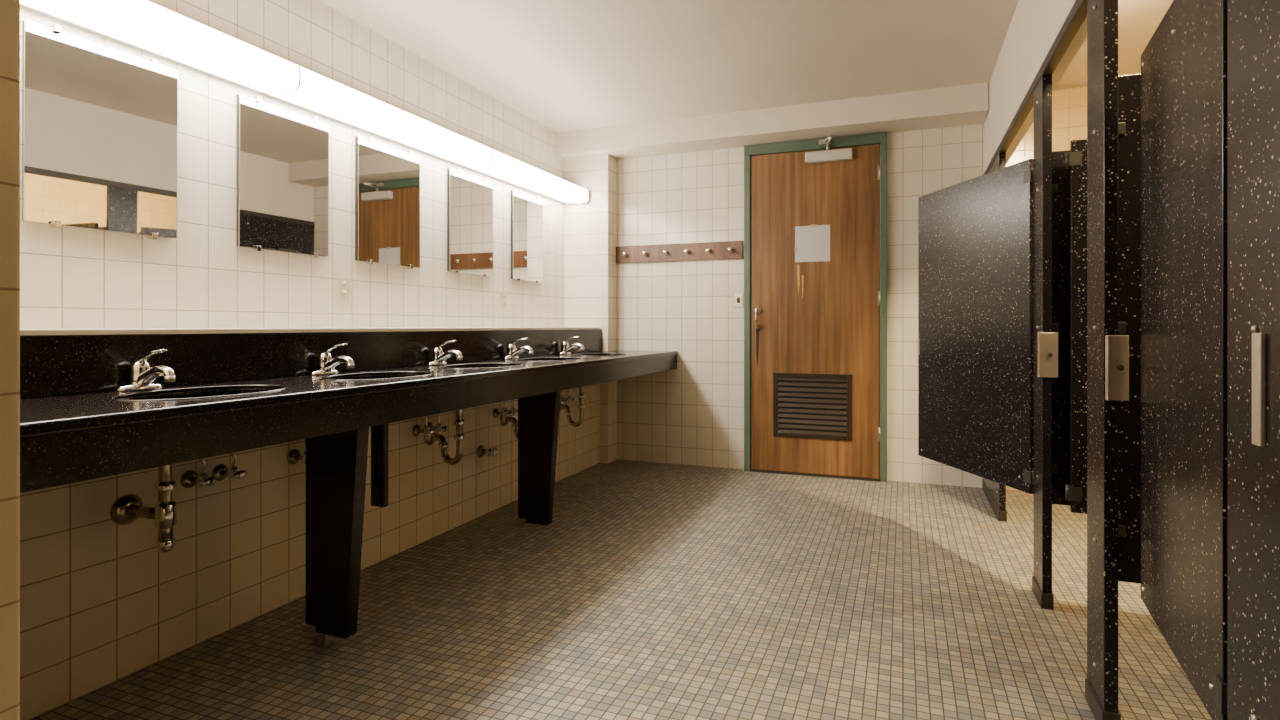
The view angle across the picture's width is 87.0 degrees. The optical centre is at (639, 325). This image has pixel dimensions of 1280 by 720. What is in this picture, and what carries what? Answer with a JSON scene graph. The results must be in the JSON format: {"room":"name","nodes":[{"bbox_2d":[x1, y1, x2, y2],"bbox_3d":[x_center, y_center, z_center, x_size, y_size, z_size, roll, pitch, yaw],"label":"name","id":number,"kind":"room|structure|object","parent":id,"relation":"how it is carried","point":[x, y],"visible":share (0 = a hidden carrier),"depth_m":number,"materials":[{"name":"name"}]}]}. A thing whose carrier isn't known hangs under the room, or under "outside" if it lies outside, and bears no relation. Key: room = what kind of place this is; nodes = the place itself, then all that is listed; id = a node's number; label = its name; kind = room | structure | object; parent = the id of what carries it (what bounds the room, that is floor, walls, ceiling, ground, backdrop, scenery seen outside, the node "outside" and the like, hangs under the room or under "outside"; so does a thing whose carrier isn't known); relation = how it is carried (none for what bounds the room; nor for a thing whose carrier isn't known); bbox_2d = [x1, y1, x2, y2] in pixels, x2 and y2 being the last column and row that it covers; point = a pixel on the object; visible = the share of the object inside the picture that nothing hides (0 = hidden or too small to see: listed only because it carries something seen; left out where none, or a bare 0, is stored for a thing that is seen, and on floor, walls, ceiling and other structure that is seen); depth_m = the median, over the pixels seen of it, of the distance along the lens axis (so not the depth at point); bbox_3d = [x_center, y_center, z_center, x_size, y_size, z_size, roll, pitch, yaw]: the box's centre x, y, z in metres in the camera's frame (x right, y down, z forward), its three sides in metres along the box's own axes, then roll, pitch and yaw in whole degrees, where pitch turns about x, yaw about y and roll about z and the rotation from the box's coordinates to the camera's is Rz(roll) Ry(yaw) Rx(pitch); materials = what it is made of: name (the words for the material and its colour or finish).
{"room":"public restroom","nodes":[
{"label":"public restroom","id":0,"kind":"room"},
{"bbox_2d":[0,0,19,719],"bbox_3d":[-1.385,-0.191,1.059,1.050,2.250,0.167,0,0,21],"label":"wall","id":1,"kind":"structure","parent":0,"point":[9,9],"depth_m":0.93,"materials":[{"name":"white tile"}]},
{"bbox_2d":[20,0,563,328],"bbox_3d":[-1.580,-0.191,2.141,0.100,2.250,5.843,0,0,21],"label":"wall","id":2,"kind":"structure","parent":0,"point":[71,277],"depth_m":2.62,"materials":[{"name":"beige tile"}]},
{"bbox_2d":[22,19,177,239],"bbox_3d":[-1.570,-0.551,1.988,0.030,0.560,0.397,0,0,21],"label":"wall mirror","id":3,"kind":"object","parent":2,"relation":"attached to","point":[99,122],"visible":1,"depth_m":1.96,"materials":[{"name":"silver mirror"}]},
{"bbox_2d":[20,0,299,93],"bbox_3d":[-1.521,-0.897,1.880,0.200,0.110,1.198,0,0,21],"label":"fluorescent light fixture","id":4,"kind":"object","parent":2,"relation":"attached to","point":[145,26],"visible":1,"depth_m":2.04,"materials":[{"name":"white plastic"}]},
{"bbox_2d":[236,94,328,257],"bbox_3d":[-1.345,-0.551,2.567,0.029,0.560,0.392,0,0,21],"label":"wall mirror","id":5,"kind":"object","parent":2,"relation":"attached to","point":[282,155],"visible":1,"depth_m":2.54,"materials":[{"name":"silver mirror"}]},
{"bbox_2d":[338,278,349,299],"bbox_3d":[-1.247,-0.156,2.847,0.009,0.092,0.060,0,0,21],"label":"electrical outlet","id":6,"kind":"object","parent":2,"relation":"attached to","point":[343,283],"visible":1,"depth_m":2.84,"materials":[{"name":"beige plastic"}]},
{"bbox_2d":[342,281,347,287],"bbox_3d":[-1.245,-0.175,2.846,0.003,0.028,0.028,0,0,21],"label":"receptacle","id":7,"kind":"object","parent":6,"relation":"attached to","point":[344,283],"depth_m":2.85,"materials":[{"name":"beige plastic"}]},
{"bbox_2d":[260,66,490,165],"bbox_3d":[-1.086,-0.897,2.998,0.200,0.110,1.198,0,0,21],"label":"fluorescent light fixture","id":8,"kind":"object","parent":2,"relation":"attached to","point":[317,94],"visible":0.87,"depth_m":2.82,"materials":[{"name":"white plastic"}]},
{"bbox_2d":[260,93,463,165],"bbox_3d":[-1.107,-0.901,3.006,0.155,0.101,1.196,0,0,21],"label":"hood","id":9,"kind":"object","parent":8,"relation":"attached to","point":[303,101],"depth_m":2.84,"materials":[{"name":"white plastic"}]},
{"bbox_2d":[355,135,419,268],"bbox_3d":[-1.143,-0.551,3.087,0.029,0.560,0.396,0,0,21],"label":"wall mirror","id":10,"kind":"object","parent":2,"relation":"attached to","point":[387,178],"visible":1,"depth_m":3.06,"materials":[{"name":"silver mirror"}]},
{"bbox_2d":[447,167,492,277],"bbox_3d":[-0.915,-0.551,3.672,0.029,0.560,0.390,0,0,21],"label":"wall mirror","id":11,"kind":"object","parent":2,"relation":"attached to","point":[469,197],"visible":1,"depth_m":3.64,"materials":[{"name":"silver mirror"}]},
{"bbox_2d":[500,292,506,307],"bbox_3d":[-0.804,-0.153,3.984,0.009,0.092,0.060,0,0,21],"label":"electrical outlet","id":12,"kind":"object","parent":2,"relation":"attached to","point":[503,295],"visible":1,"depth_m":3.98,"materials":[{"name":"beige plastic"}]},
{"bbox_2d":[460,149,588,202],"bbox_3d":[-0.656,-0.897,4.101,0.200,0.110,1.165,0,0,21],"label":"fluorescent light fixture","id":13,"kind":"object","parent":2,"relation":"attached to","point":[502,167],"visible":0.87,"depth_m":3.98,"materials":[{"name":"white plastic"}]},
{"bbox_2d":[511,190,542,283],"bbox_3d":[-0.700,-0.551,4.222,0.029,0.560,0.358,0,0,21],"label":"wall mirror","id":14,"kind":"object","parent":2,"relation":"attached to","point":[526,210],"visible":1,"depth_m":4.20,"materials":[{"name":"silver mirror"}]},
{"bbox_2d":[20,384,598,719],"bbox_3d":[-1.061,0.481,2.966,0.270,0.905,3.623,0,0,21],"label":"wall","id":15,"kind":"structure","parent":0,"point":[100,605],"depth_m":1.99,"materials":[{"name":"beige tile"}]},
{"bbox_2d":[20,327,599,334],"bbox_3d":[-1.059,0.018,2.965,0.274,0.022,3.623,0,0,21],"label":"trim","id":16,"kind":"structure","parent":15,"relation":"attached to","point":[63,331],"depth_m":2.11,"materials":[{"name":"tile"}]},
{"bbox_2d":[20,329,601,398],"bbox_3d":[-0.926,0.096,2.912,0.020,0.147,3.621,0,0,21],"label":"backsplash","id":17,"kind":"structure","parent":15,"relation":"attached to","point":[50,365],"depth_m":2.09,"materials":[{"name":"black stone"}]},
{"bbox_2d":[477,445,497,457],"bbox_3d":[-0.741,0.614,3.294,0.088,0.064,0.064,0,0,21],"label":"valve","id":18,"kind":"object","parent":15,"relation":"attached to","point":[481,450],"depth_m":3.28,"materials":[{"name":"silver metal"}]},
{"bbox_2d":[30,460,1211,719],"bbox_3d":[0.306,0.974,1.406,4.150,0.080,6.043,0,0,21],"label":"floor","id":19,"kind":"structure","parent":0,"point":[651,590],"depth_m":2.08,"materials":[{"name":"tile"}]},
{"bbox_2d":[20,329,677,644],"bbox_3d":[-0.668,0.478,2.895,0.513,0.912,3.776,0,0,21],"label":"countertop","id":20,"kind":"structure","parent":19,"relation":"on","point":[71,431],"depth_m":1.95,"materials":[{"name":"black stone"}]},
{"bbox_2d":[115,349,174,391],"bbox_3d":[-1.272,0.114,1.762,0.154,0.109,0.116,0,0,21],"label":"faucet","id":21,"kind":"object","parent":20,"relation":"on","point":[141,375],"visible":1,"depth_m":1.75,"materials":[{"name":"silver metal"}]},
{"bbox_2d":[109,385,286,552],"bbox_3d":[-1.151,0.375,1.763,0.436,0.418,0.492,0,0,21],"label":"sink","id":22,"kind":"object","parent":20,"relation":"in","point":[126,509],"visible":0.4,"depth_m":1.76,"materials":[{"name":"silver metal"}]},
{"bbox_2d":[310,343,353,375],"bbox_3d":[-1.050,0.114,2.330,0.154,0.109,0.116,0,0,21],"label":"faucet","id":23,"kind":"object","parent":20,"relation":"on","point":[326,365],"visible":1,"depth_m":2.32,"materials":[{"name":"silver metal"}]},
{"bbox_2d":[287,371,432,463],"bbox_3d":[-0.938,0.383,2.308,0.436,0.434,0.443,0,0,21],"label":"sink","id":24,"kind":"object","parent":20,"relation":"in","point":[293,457],"visible":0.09,"depth_m":2.28,"materials":[{"name":"silver metal"}]},
{"bbox_2d":[427,340,462,365],"bbox_3d":[-0.829,0.114,2.899,0.154,0.109,0.116,0,0,21],"label":"faucet","id":25,"kind":"object","parent":20,"relation":"on","point":[438,357],"visible":1,"depth_m":2.89,"materials":[{"name":"silver metal"}]},
{"bbox_2d":[412,363,522,464],"bbox_3d":[-0.717,0.383,2.876,0.436,0.434,0.440,0,0,21],"label":"sink","id":26,"kind":"object","parent":20,"relation":"in","point":[430,435],"visible":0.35,"depth_m":2.90,"materials":[{"name":"silver metal"}]},
{"bbox_2d":[504,338,532,358],"bbox_3d":[-0.615,0.114,3.449,0.154,0.109,0.116,0,0,21],"label":"faucet","id":27,"kind":"object","parent":20,"relation":"on","point":[512,351],"visible":0.99,"depth_m":3.44,"materials":[{"name":"silver metal"}]},
{"bbox_2d":[493,357,582,439],"bbox_3d":[-0.502,0.383,3.426,0.436,0.434,0.440,0,0,21],"label":"sink","id":28,"kind":"object","parent":20,"relation":"in","point":[505,417],"visible":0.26,"depth_m":3.47,"materials":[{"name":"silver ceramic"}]},
{"bbox_2d":[559,336,583,354],"bbox_3d":[-0.401,0.114,3.998,0.154,0.109,0.116,0,0,21],"label":"faucet","id":29,"kind":"object","parent":20,"relation":"on","point":[566,348],"visible":1,"depth_m":3.99,"materials":[{"name":"silver metal"}]},
{"bbox_2d":[559,353,626,426],"bbox_3d":[-0.288,0.383,3.976,0.436,0.434,0.440,0,0,21],"label":"sink","id":30,"kind":"object","parent":20,"relation":"in","point":[581,406],"visible":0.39,"depth_m":4.00,"materials":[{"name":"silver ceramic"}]},
{"bbox_2d":[564,154,616,463],"bbox_3d":[-0.345,-0.116,4.713,0.334,2.100,0.153,0,0,21],"label":"column","id":31,"kind":"structure","parent":19,"relation":"on","point":[590,227],"depth_m":4.64,"materials":[{"name":"white tile"}]},
{"bbox_2d":[750,469,879,481],"bbox_3d":[1.081,0.929,4.212,0.788,0.010,0.049,0,0,21],"label":"threshold","id":32,"kind":"object","parent":19,"relation":"on","point":[751,470],"visible":0.86,"depth_m":4.19,"materials":[{"name":"wood"}]},
{"bbox_2d":[983,152,1005,510],"bbox_3d":[1.862,0.044,3.557,0.028,1.771,0.701,0,0,21],"label":"pilaster","id":33,"kind":"object","parent":19,"relation":"on","point":[999,497],"visible":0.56,"depth_m":3.26,"materials":[{"name":"metal"}]},
{"bbox_2d":[983,0,1086,174],"bbox_3d":[0.930,-0.849,1.163,0.034,0.035,5.839,0,0,21],"label":"rail","id":34,"kind":"object","parent":33,"relation":"on","point":[1077,14],"visible":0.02,"depth_m":2.15,"materials":[{"name":"metal"}]},
{"bbox_2d":[982,480,1006,521],"bbox_3d":[1.862,0.909,3.556,0.036,0.050,0.705,0,0,21],"label":"shoe","id":35,"kind":"object","parent":19,"relation":"on","point":[1001,515],"depth_m":3.37,"materials":[{"name":"silver metal"}]},
{"bbox_2d":[1032,576,1053,609],"bbox_3d":[1.375,0.909,2.306,0.036,0.050,0.171,0,0,21],"label":"shoe","id":36,"kind":"object","parent":19,"relation":"on","point":[1046,601],"depth_m":2.23,"materials":[{"name":"silver metal"}]},
{"bbox_2d":[1034,74,1057,593],"bbox_3d":[1.389,0.044,2.300,0.058,1.771,0.165,0,0,21],"label":"pilaster","id":37,"kind":"object","parent":19,"relation":"on","point":[1042,91],"depth_m":2.23,"materials":[{"name":"metal"}]},
{"bbox_2d":[918,159,1033,493],"bbox_3d":[1.351,0.002,2.764,0.031,1.195,0.735,0,0,-8],"label":"panel","id":38,"kind":"object","parent":37,"relation":"attached to","point":[976,250],"depth_m":2.68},
{"bbox_2d":[918,338,919,354],"bbox_3d":[1.301,0.094,3.123,0.030,0.080,0.014,0,0,-8],"label":"latch plate","id":39,"kind":"object","parent":38,"relation":"attached to","point":[918,338],"visible":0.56,"depth_m":3.12,"materials":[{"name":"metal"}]},
{"bbox_2d":[1040,332,1057,377],"bbox_3d":[1.344,0.095,2.225,0.058,0.148,0.008,0,0,21],"label":"keeper","id":40,"kind":"object","parent":37,"relation":"attached to","point":[1048,340],"visible":1,"depth_m":2.22,"materials":[{"name":"metal"}]},
{"bbox_2d":[1038,332,1039,376],"bbox_3d":[1.316,0.095,2.227,0.004,0.148,0.016,0,0,21],"label":"keeper lip","id":41,"kind":"object","parent":40,"relation":"attached to","point":[1038,332],"depth_m":2.22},
{"bbox_2d":[1085,678,1120,719],"bbox_3d":[1.106,0.909,1.616,0.036,0.050,0.161,0,0,21],"label":"shoe","id":42,"kind":"object","parent":19,"relation":"on","point":[1090,696],"depth_m":1.59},
{"bbox_2d":[1087,0,1125,713],"bbox_3d":[1.120,0.044,1.611,0.058,1.771,0.155,0,0,21],"label":"pilaster","id":43,"kind":"object","parent":19,"relation":"on","point":[1102,21],"depth_m":1.57,"materials":[{"name":"metal"}]},
{"bbox_2d":[1105,335,1128,400],"bbox_3d":[1.086,0.095,1.537,0.044,0.148,0.008,0,0,21],"label":"keeper","id":44,"kind":"object","parent":43,"relation":"attached to","point":[1119,344],"visible":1,"depth_m":1.53,"materials":[{"name":"metal"}]},
{"bbox_2d":[1106,335,1109,400],"bbox_3d":[1.064,0.095,1.536,0.004,0.148,0.016,0,0,21],"label":"keeper lip","id":45,"kind":"object","parent":44,"relation":"attached to","point":[1107,336],"depth_m":1.53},
{"bbox_2d":[1227,0,1279,719],"bbox_3d":[0.819,0.044,0.878,0.028,1.771,0.170,0,0,21],"label":"pilaster","id":46,"kind":"object","parent":19,"relation":"on","point":[1253,26],"visible":1,"depth_m":0.89,"materials":[{"name":"metal"}]},
{"bbox_2d":[1141,0,1226,719],"bbox_3d":[0.983,0.002,1.225,0.031,1.195,0.575,0,0,27],"label":"panel","id":47,"kind":"object","parent":46,"relation":"attached to","point":[1184,72],"depth_m":1.15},
{"bbox_2d":[1251,325,1257,332],"bbox_3d":[0.804,0.004,0.883,0.004,0.010,0.010,0,0,21],"label":"bolt","id":48,"kind":"object","parent":46,"relation":"attached to","point":[1254,328],"visible":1,"depth_m":0.88,"materials":[{"name":"metal"}]},
{"bbox_2d":[1251,714,1257,719],"bbox_3d":[0.804,0.514,0.883,0.004,0.010,0.010,0,0,21],"label":"bolt","id":49,"kind":"object","parent":46,"relation":"attached to","point":[1253,717],"visible":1,"depth_m":0.88,"materials":[{"name":"metal"}]},
{"bbox_2d":[1252,333,1265,446],"bbox_3d":[0.797,0.082,0.870,0.006,0.145,0.024,0,0,21],"label":"keeper","id":50,"kind":"object","parent":46,"relation":"attached to","point":[1258,339],"visible":1,"depth_m":0.86,"materials":[{"name":"metal"}]},
{"bbox_2d":[319,0,1172,132],"bbox_3d":[0.306,-1.356,1.406,4.150,0.080,6.043,0,0,21],"label":"ceiling","id":51,"kind":"structure","parent":0,"point":[563,65],"depth_m":3.17,"materials":[{"name":"paint"}]},
{"bbox_2d":[557,82,987,158],"bbox_3d":[0.704,-1.241,4.245,2.630,0.150,0.263,0,0,21],"label":"ceiling beam","id":52,"kind":"structure","parent":51,"relation":"attached to","point":[962,105],"depth_m":4.07,"materials":[{"name":"white paint"}]},
{"bbox_2d":[617,123,983,487],"bbox_3d":[0.752,-0.191,4.422,2.790,2.250,0.100,0,0,21],"label":"wall","id":53,"kind":"structure","parent":0,"point":[692,413],"depth_m":4.48,"materials":[{"name":"beige tile"}]},
{"bbox_2d":[616,241,742,262],"bbox_3d":[0.244,-0.496,4.534,0.894,0.116,0.060,0,0,21],"label":"coat rack","id":54,"kind":"object","parent":53,"relation":"attached to","point":[726,249],"visible":1,"depth_m":4.53,"materials":[{"name":"brown wood"}]},
{"bbox_2d":[734,293,742,307],"bbox_3d":[0.643,-0.169,4.405,0.056,0.095,0.011,0,0,21],"label":"light switch","id":55,"kind":"object","parent":53,"relation":"attached to","point":[738,297],"visible":1,"depth_m":4.40,"materials":[{"name":"plastic"}]},
{"bbox_2d":[744,155,750,470],"bbox_3d":[0.697,-0.083,4.365,0.039,2.033,0.044,0,0,21],"label":"door frame","id":56,"kind":"structure","parent":53,"relation":"attached to","point":[747,159],"depth_m":4.35,"materials":[{"name":"green paint"}]},
{"bbox_2d":[751,144,879,478],"bbox_3d":[1.074,-0.087,4.195,0.782,2.018,0.086,0,0,21],"label":"leaf","id":57,"kind":"object","parent":53,"relation":"attached to","point":[834,328],"depth_m":4.20,"materials":[{"name":"brown wood"}]},
{"bbox_2d":[773,373,777,435],"bbox_3d":[0.861,0.497,4.287,0.028,0.403,0.013,0,0,21],"label":"vent frame","id":58,"kind":"object","parent":57,"relation":"attached to","point":[775,375],"visible":1,"depth_m":4.28,"materials":[{"name":"brown metal"}]},
{"bbox_2d":[797,264,799,293],"bbox_3d":[0.995,-0.292,4.241,0.018,0.192,0.002,0,0,21],"label":"scar","id":59,"kind":"object","parent":57,"relation":"attached to","point":[798,268],"visible":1,"depth_m":4.24,"materials":[{"name":"brown wood"}]},
{"bbox_2d":[795,224,829,261],"bbox_3d":[1.073,-0.516,4.209,0.216,0.231,0.002,0,0,21],"label":"paper notice","id":60,"kind":"object","parent":57,"relation":"attached to","point":[812,242],"visible":1,"depth_m":4.21,"materials":[{"name":"white paper"}]},
{"bbox_2d":[778,373,846,378],"bbox_3d":[1.071,0.310,4.206,0.422,0.028,0.013,0,0,21],"label":"vent frame","id":61,"kind":"object","parent":57,"relation":"attached to","point":[793,375],"visible":1,"depth_m":4.20,"materials":[{"name":"brown metal"}]},
{"bbox_2d":[778,432,846,439],"bbox_3d":[1.071,0.685,4.206,0.422,0.028,0.013,0,0,21],"label":"vent frame","id":62,"kind":"object","parent":57,"relation":"attached to","point":[783,434],"visible":1,"depth_m":4.20,"materials":[{"name":"brown metal"}]},
{"bbox_2d":[778,136,852,432],"bbox_3d":[1.057,-0.234,4.136,0.463,1.827,0.154,0,0,21],"label":"door hardware","id":63,"kind":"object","parent":57,"relation":"attached to","point":[828,155],"depth_m":4.17,"materials":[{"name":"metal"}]},
{"bbox_2d":[778,424,846,430],"bbox_3d":[1.071,0.632,4.205,0.424,0.021,0.010,0,0,21],"label":"louver","id":64,"kind":"object","parent":63,"relation":"attached to","point":[779,425],"visible":1,"depth_m":4.20,"materials":[{"name":"brown metal"}]},
{"bbox_2d":[778,387,846,392],"bbox_3d":[1.071,0.399,4.205,0.424,0.021,0.010,0,0,21],"label":"louver","id":65,"kind":"object","parent":63,"relation":"attached to","point":[779,388],"visible":1,"depth_m":4.20,"materials":[{"name":"brown metal"}]},
{"bbox_2d":[778,408,846,414],"bbox_3d":[1.071,0.532,4.205,0.424,0.021,0.010,0,0,21],"label":"louver","id":66,"kind":"object","parent":63,"relation":"attached to","point":[779,409],"visible":1,"depth_m":4.20,"materials":[{"name":"brown metal"}]},
{"bbox_2d":[778,403,846,408],"bbox_3d":[1.071,0.499,4.205,0.424,0.021,0.010,0,0,21],"label":"louver","id":67,"kind":"object","parent":63,"relation":"attached to","point":[779,404],"visible":1,"depth_m":4.20,"materials":[{"name":"brown metal"}]},
{"bbox_2d":[778,419,846,425],"bbox_3d":[1.071,0.599,4.205,0.424,0.021,0.010,0,0,21],"label":"louver","id":68,"kind":"object","parent":63,"relation":"attached to","point":[779,420],"visible":1,"depth_m":4.20,"materials":[{"name":"brown metal"}]},
{"bbox_2d":[778,398,846,403],"bbox_3d":[1.071,0.466,4.205,0.424,0.021,0.010,0,0,21],"label":"louver","id":69,"kind":"object","parent":63,"relation":"attached to","point":[779,399],"visible":1,"depth_m":4.20,"materials":[{"name":"brown metal"}]},
{"bbox_2d":[778,413,846,419],"bbox_3d":[1.071,0.566,4.205,0.424,0.021,0.010,0,0,21],"label":"louver","id":70,"kind":"object","parent":63,"relation":"attached to","point":[779,415],"visible":1,"depth_m":4.20,"materials":[{"name":"brown metal"}]},
{"bbox_2d":[778,382,846,387],"bbox_3d":[1.071,0.366,4.205,0.424,0.021,0.010,0,0,21],"label":"louver","id":71,"kind":"object","parent":63,"relation":"attached to","point":[779,383],"visible":1,"depth_m":4.20,"materials":[{"name":"brown metal"}]},
{"bbox_2d":[778,392,846,397],"bbox_3d":[1.071,0.432,4.205,0.424,0.021,0.010,0,0,21],"label":"louver","id":72,"kind":"object","parent":63,"relation":"attached to","point":[779,394],"visible":1,"depth_m":4.20,"materials":[{"name":"brown metal"}]},
{"bbox_2d":[778,377,846,381],"bbox_3d":[1.071,0.333,4.205,0.424,0.021,0.010,0,0,21],"label":"louver","id":73,"kind":"object","parent":63,"relation":"attached to","point":[779,378],"visible":1,"depth_m":4.20,"materials":[{"name":"brown metal"}]},
{"bbox_2d":[778,429,846,435],"bbox_3d":[1.071,0.665,4.205,0.424,0.021,0.010,0,0,21],"label":"louver","id":74,"kind":"object","parent":63,"relation":"attached to","point":[779,430],"visible":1,"depth_m":4.20,"materials":[{"name":"brown metal"}]},
{"bbox_2d":[778,380,846,432],"bbox_3d":[1.073,0.497,4.210,0.438,0.363,0.003,0,0,21],"label":"vent","id":75,"kind":"object","parent":63,"relation":"attached to","point":[778,380],"depth_m":4.21,"materials":[{"name":"brown metal"}]},
{"bbox_2d":[847,374,851,440],"bbox_3d":[1.281,0.497,4.124,0.028,0.403,0.013,0,0,21],"label":"vent frame","id":76,"kind":"object","parent":57,"relation":"attached to","point":[849,376],"visible":1,"depth_m":4.12,"materials":[{"name":"brown metal"}]},
{"bbox_2d":[744,132,886,155],"bbox_3d":[1.079,-1.130,4.208,0.866,0.062,0.059,0,0,21],"label":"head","id":77,"kind":"object","parent":53,"relation":"attached to","point":[874,138],"depth_m":4.19},
{"bbox_2d":[880,142,886,481],"bbox_3d":[1.467,-0.083,4.065,0.039,2.033,0.044,0,0,21],"label":"door frame","id":78,"kind":"structure","parent":53,"relation":"attached to","point":[883,146],"depth_m":4.04,"materials":[{"name":"green paint"}]},
{"bbox_2d":[1032,470,1033,484],"bbox_3d":[1.402,0.539,2.400,0.016,0.050,0.016,0,0,-8],"label":"hinge","id":79,"kind":"object","parent":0,"point":[1032,470],"depth_m":2.40,"materials":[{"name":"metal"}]},
{"bbox_2d":[1032,168,1033,182],"bbox_3d":[1.402,-0.536,2.400,0.016,0.050,0.016,0,0,-8],"label":"hinge","id":80,"kind":"object","parent":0,"point":[1032,168],"depth_m":2.40,"materials":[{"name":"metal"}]},
{"bbox_2d":[1006,86,1086,490],"bbox_3d":[2.685,-0.191,3.669,1.360,2.250,0.100,0,0,21],"label":"wall","id":81,"kind":"structure","parent":0,"point":[1069,105],"depth_m":3.75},
{"bbox_2d":[984,0,1124,370],"bbox_3d":[0.956,-0.193,1.153,0.085,2.246,5.843,0,0,21],"label":"wall","id":82,"kind":"structure","parent":0,"point":[1034,26],"depth_m":2.68,"materials":[{"name":"paint"}]},
{"bbox_2d":[1069,139,1086,513],"bbox_3d":[1.639,0.002,2.064,0.560,1.195,0.031,0,0,25],"label":"panel","id":83,"kind":"object","parent":82,"relation":"attached to","point":[1078,173],"depth_m":2.16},
{"bbox_2d":[1065,484,1070,500],"bbox_3d":[1.384,0.539,2.181,0.016,0.050,0.016,0,0,25],"label":"hinge","id":84,"kind":"object","parent":83,"relation":"attached to","point":[1066,486],"depth_m":2.18,"materials":[{"name":"metal"}]},
{"bbox_2d":[1065,152,1070,167],"bbox_3d":[1.384,-0.536,2.181,0.016,0.050,0.016,0,0,25],"label":"hinge","id":85,"kind":"object","parent":83,"relation":"attached to","point":[1067,153],"depth_m":2.18,"materials":[{"name":"metal"}]},
{"bbox_3d":[2.193,-0.191,0.671,0.100,2.250,5.843,0,0,21],"label":"wall","id":86,"kind":"structure","parent":0,"visible":0},
{"bbox_2d":[1052,150,1069,505],"bbox_3d":[1.995,0.006,2.067,1.278,1.195,0.025,0,0,21],"label":"divider","id":87,"kind":"object","parent":86,"relation":"attached to","point":[1060,174],"visible":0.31,"depth_m":2.28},
{"bbox_2d":[1118,74,1140,583],"bbox_3d":[1.727,0.006,1.377,1.278,1.195,0.025,0,0,21],"label":"divider","id":88,"kind":"object","parent":86,"relation":"attached to","point":[1129,86],"visible":0.02,"depth_m":1.59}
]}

